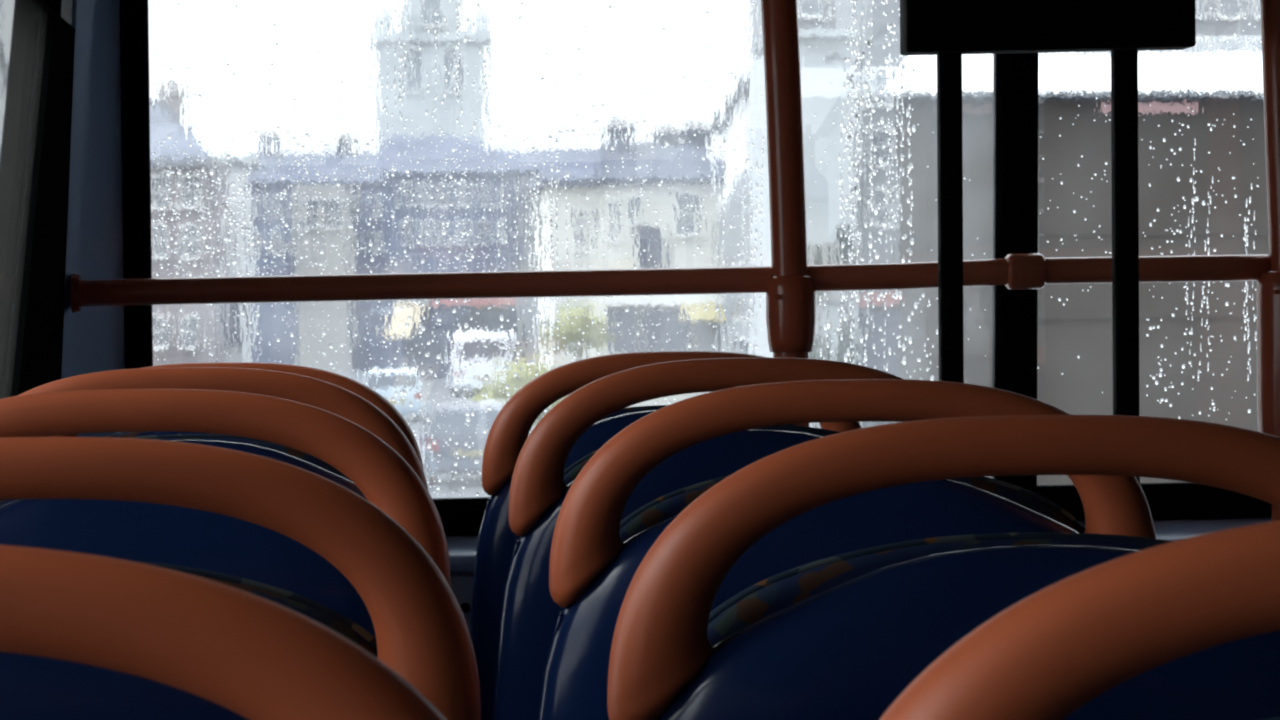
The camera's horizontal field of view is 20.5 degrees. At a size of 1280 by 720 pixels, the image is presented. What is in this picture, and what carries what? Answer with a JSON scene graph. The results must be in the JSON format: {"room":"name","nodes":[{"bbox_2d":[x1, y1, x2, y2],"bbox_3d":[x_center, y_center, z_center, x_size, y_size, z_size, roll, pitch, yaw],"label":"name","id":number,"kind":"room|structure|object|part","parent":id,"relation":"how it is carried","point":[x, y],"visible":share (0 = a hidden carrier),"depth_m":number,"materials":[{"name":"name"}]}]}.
{"room":"vehicle interior","nodes":[
{"label":"vehicle interior","id":0,"kind":"room"},
{"bbox_2d":[61,0,72,25],"bbox_3d":[-0.400,0.269,-0.336,0.157,1.800,9.780,0,1,-4],"label":"wall","id":1,"kind":"structure","parent":0,"point":[67,5],"depth_m":4.22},
{"bbox_2d":[0,0,47,398],"bbox_3d":[-0.638,-0.040,3.347,0.041,0.685,1.430,0,1,-4],"label":"window","id":2,"kind":"structure","parent":1,"relation":"in","point":[23,23],"depth_m":3.74,"materials":[{"name":"clear glass"}]},
{"bbox_2d":[11,13,74,396],"bbox_3d":[-0.690,-0.038,4.065,0.053,0.715,0.850,0,1,-4],"label":"window frame","id":3,"kind":"structure","parent":1,"relation":"attached to","point":[39,342],"depth_m":4.05,"materials":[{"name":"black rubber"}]},
{"bbox_2d":[34,0,61,16],"bbox_3d":[-0.636,-0.040,3.357,0.060,0.785,1.450,0,1,-4],"label":"trim","id":4,"kind":"structure","parent":1,"relation":"attached to","point":[51,6],"depth_m":3.98,"materials":[{"name":"black rubber"}]},
{"bbox_2d":[61,0,124,436],"bbox_3d":[-0.700,-0.246,4.393,0.115,0.941,0.237,0,1,-4],"label":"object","id":5,"kind":"structure","parent":1,"relation":"attached to","point":[93,337],"depth_m":4.39,"materials":[{"name":"blue"}]},
{"bbox_2d":[450,573,473,632],"bbox_3d":[0.478,0.171,4.586,2.517,1.800,0.208,0,1,-4],"label":"wall","id":6,"kind":"structure","parent":0,"point":[461,583],"depth_m":4.43,"materials":[{"name":"grey plastic"}]},
{"bbox_2d":[460,603,469,612],"bbox_3d":[-0.218,0.310,4.430,0.012,0.012,0.011,0,1,-4],"label":"fastener","id":7,"kind":"object","parent":6,"relation":"attached to","point":[465,607],"visible":0.93,"depth_m":4.43,"materials":[{"name":"black plastic"}]},
{"bbox_2d":[120,0,1270,534],"bbox_3d":[0.457,-0.208,4.554,2.222,0.861,0.100,0,1,-4],"label":"window frame","id":8,"kind":"structure","parent":6,"relation":"attached to","point":[1169,500],"depth_m":4.46,"materials":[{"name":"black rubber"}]},
{"bbox_2d":[445,516,1270,572],"bbox_3d":[0.482,0.230,4.531,2.413,0.070,0.138,0,1,-4],"label":"trim","id":9,"kind":"structure","parent":6,"relation":"attached to","point":[462,548],"depth_m":4.52,"materials":[{"name":"blue"}]},
{"bbox_2d":[994,53,1038,492],"bbox_3d":[0.482,-0.208,4.554,0.049,0.761,0.099,0,1,-4],"label":"trim","id":10,"kind":"structure","parent":6,"relation":"attached to","point":[1016,74],"depth_m":4.53,"materials":[{"name":"black rubber"}]},
{"bbox_3d":[-0.081,-0.203,4.513,1.087,0.769,0.044,0,1,-4],"label":"window","id":11,"kind":"structure","parent":6,"relation":"in","visible":0},
{"bbox_2d":[148,0,994,498],"bbox_3d":[-0.081,-0.203,4.516,1.077,0.759,0.039,0,1,-4],"label":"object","id":12,"kind":"structure","parent":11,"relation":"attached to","point":[288,137],"depth_m":4.51,"materials":[{"name":"glass"}]},
{"bbox_3d":[1.013,-0.213,4.594,1.024,0.769,0.044,0,1,-4],"label":"window","id":13,"kind":"structure","parent":6,"relation":"in","visible":0},
{"bbox_2d":[1037,0,1268,485],"bbox_3d":[1.013,-0.213,4.598,1.014,0.759,0.039,0,1,-4],"label":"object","id":14,"kind":"structure","parent":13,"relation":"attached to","point":[1202,158],"depth_m":4.57,"materials":[{"name":"glass"}]},
{"bbox_3d":[0.857,1.188,-0.191,2.760,0.060,10.050,0,1,-4],"label":"floor","id":15,"kind":"structure","parent":0,"visible":0},
{"bbox_2d":[18,367,427,499],"bbox_3d":[-0.393,0.552,3.208,0.444,1.102,0.509,0,1,-4],"label":"seat","id":16,"kind":"object","parent":15,"relation":"on","point":[324,395],"visible":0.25,"depth_m":2.96,"materials":[{"name":"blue plastic"}]},
{"bbox_2d":[153,438,349,479],"bbox_3d":[-0.384,0.345,3.061,0.396,0.561,0.139,0,1,-4],"label":"backrest cushion","id":17,"kind":"object","parent":16,"relation":"on","point":[300,455],"depth_m":3.00,"materials":[{"name":"blue fabric"}]},
{"bbox_2d":[0,545,446,719],"bbox_3d":[-0.242,0.592,1.189,0.444,1.096,0.509,0,1,-4],"label":"seat","id":18,"kind":"object","parent":15,"relation":"on","point":[254,657],"visible":1,"depth_m":0.94,"materials":[{"name":"blue plastic"}]},
{"bbox_2d":[0,389,450,637],"bbox_3d":[-0.342,0.565,2.556,0.444,1.100,0.509,0,1,-4],"label":"seat","id":19,"kind":"object","parent":15,"relation":"on","point":[124,530],"visible":0.36,"depth_m":2.30,"materials":[{"name":"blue plastic"}]},
{"bbox_2d":[0,499,17,505],"bbox_3d":[-0.333,0.357,2.409,0.396,0.560,0.139,0,1,-4],"label":"backrest cushion","id":20,"kind":"object","parent":19,"relation":"on","point":[2,502],"depth_m":2.34,"materials":[{"name":"blue fabric"}]},
{"bbox_2d":[48,362,423,470],"bbox_3d":[-0.438,0.545,3.861,0.444,1.093,0.509,0,1,-4],"label":"seat","id":21,"kind":"object","parent":15,"relation":"on","point":[354,386],"visible":0.04,"depth_m":3.62,"materials":[{"name":"orange plastic"}]},
{"bbox_2d":[113,432,147,437],"bbox_3d":[-0.429,0.339,3.713,0.396,0.556,0.139,0,1,-4],"label":"backrest cushion","id":22,"kind":"object","parent":21,"relation":"on","point":[120,434],"depth_m":3.64,"materials":[{"name":"fabric"}]},
{"bbox_2d":[0,437,480,719],"bbox_3d":[-0.289,0.579,1.834,0.444,1.098,0.509,0,1,-4],"label":"seat","id":23,"kind":"object","parent":15,"relation":"on","point":[422,633],"visible":0.44,"depth_m":1.59,"materials":[{"name":"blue plastic"}]},
{"bbox_2d":[190,574,377,657],"bbox_3d":[-0.280,0.372,1.687,0.396,0.559,0.139,0,1,-4],"label":"backrest cushion","id":24,"kind":"object","parent":23,"relation":"on","point":[322,614],"depth_m":1.64,"materials":[{"name":"blue fabric"}]},
{"bbox_2d":[470,351,861,719],"bbox_3d":[0.025,0.536,3.946,0.444,1.100,0.509,0,1,-4],"label":"seat","id":25,"kind":"object","parent":15,"relation":"on","point":[509,431],"visible":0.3,"depth_m":3.69,"materials":[{"name":"blue plastic"}]},
{"bbox_2d":[598,408,660,421],"bbox_3d":[0.034,0.329,3.799,0.396,0.560,0.139,0,1,-4],"label":"backrest cushion","id":26,"kind":"object","parent":25,"relation":"on","point":[624,411],"depth_m":3.73,"materials":[{"name":"blue fabric"}]},
{"bbox_3d":[0.038,0.065,3.718,0.408,0.150,0.058,0,1,-4],"label":"grab handle","id":27,"kind":"part","parent":25,"relation":"part of","materials":[{"name":"orange plastic"}]},
{"bbox_2d":[493,358,901,719],"bbox_3d":[0.079,0.546,3.251,0.444,1.105,0.509,0,1,-4],"label":"seat","id":28,"kind":"object","parent":15,"relation":"on","point":[540,483],"visible":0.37,"depth_m":3.00,"materials":[{"name":"blue plastic"}]},
{"bbox_2d":[564,427,832,484],"bbox_3d":[0.088,0.338,3.103,0.396,0.563,0.139,0,1,-4],"label":"backrest cushion","id":29,"kind":"object","parent":28,"relation":"on","point":[570,474],"depth_m":3.04,"materials":[{"name":"blue fabric"}]},
{"bbox_3d":[0.092,0.073,3.023,0.408,0.151,0.058,0,1,-4],"label":"grab handle","id":30,"kind":"part","parent":28,"relation":"part of","materials":[{"name":"orange plastic"}]},
{"bbox_2d":[761,0,815,426],"bbox_3d":[0.176,0.171,4.377,0.086,1.812,0.063,0,1,-4],"label":"stanchion","id":31,"kind":"object","parent":15,"relation":"on","point":[790,292],"visible":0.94,"depth_m":4.35,"materials":[{"name":"orange paint"}]},
{"bbox_2d":[538,379,1155,719],"bbox_3d":[0.130,0.560,2.592,0.444,1.102,0.509,0,1,-4],"label":"seat","id":32,"kind":"object","parent":15,"relation":"on","point":[595,555],"visible":0.47,"depth_m":2.34,"materials":[{"name":"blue plastic"}]},
{"bbox_2d":[619,477,1083,541],"bbox_3d":[0.139,0.352,2.445,0.396,0.561,0.139,0,1,-4],"label":"backrest cushion","id":33,"kind":"object","parent":32,"relation":"on","point":[668,506],"depth_m":2.38,"materials":[{"name":"blue fabric"}]},
{"bbox_3d":[0.143,0.088,2.364,0.408,0.150,0.058,0,1,-4],"label":"grab handle","id":34,"kind":"part","parent":32,"relation":"part of","materials":[{"name":"orange plastic"}]},
{"bbox_2d":[607,415,1279,719],"bbox_3d":[0.175,0.572,1.898,0.444,1.102,0.509,0,1,-4],"label":"seat","id":35,"kind":"object","parent":15,"relation":"on","point":[842,636],"visible":0.84,"depth_m":1.64,"materials":[{"name":"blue plastic"}]},
{"bbox_2d":[707,539,1158,646],"bbox_3d":[0.184,0.365,1.750,0.396,0.561,0.139,0,1,-4],"label":"backrest cushion","id":36,"kind":"object","parent":35,"relation":"on","point":[775,594],"depth_m":1.68,"materials":[{"name":"blue fabric"}]},
{"bbox_2d":[900,0,1195,483],"bbox_3d":[0.497,0.174,4.301,0.352,1.805,0.064,0,1,-4],"label":"sign stand","id":37,"kind":"object","parent":15,"relation":"on","point":[948,30],"visible":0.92,"depth_m":4.29,"materials":[{"name":"black plastic"}]},
{"bbox_3d":[0.380,0.344,4.309,0.028,1.467,0.025,0,1,-4],"label":"post","id":38,"kind":"part","parent":37,"relation":"part of","materials":[{"name":"black plastic"}]},
{"bbox_3d":[0.594,0.342,4.325,0.030,1.467,0.025,0,1,-4],"label":"post","id":39,"kind":"part","parent":37,"relation":"part of","materials":[{"name":"black plastic"}]},
{"bbox_2d":[880,520,1279,719],"bbox_3d":[0.233,0.585,1.204,0.444,1.101,0.509,0,1,-4],"label":"seat","id":40,"kind":"object","parent":15,"relation":"on","point":[1068,643],"visible":1,"depth_m":0.94,"materials":[{"name":"blue plastic"}]},
{"bbox_2d":[1256,0,1279,521],"bbox_3d":[0.808,0.166,4.423,0.083,1.811,0.080,0,1,-4],"label":"stanchion","id":41,"kind":"object","parent":15,"relation":"on","point":[1268,283],"visible":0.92,"depth_m":4.40,"materials":[{"name":"orange paint"}]},
{"bbox_2d":[70,251,1270,312],"bbox_3d":[0.042,-0.099,4.427,1.480,0.069,0.153,0,1,-4],"label":"handrail","id":42,"kind":"object","parent":41,"relation":"attached to","point":[1016,271],"visible":0.94,"depth_m":4.36,"materials":[{"name":"brown metal"}]}
]}

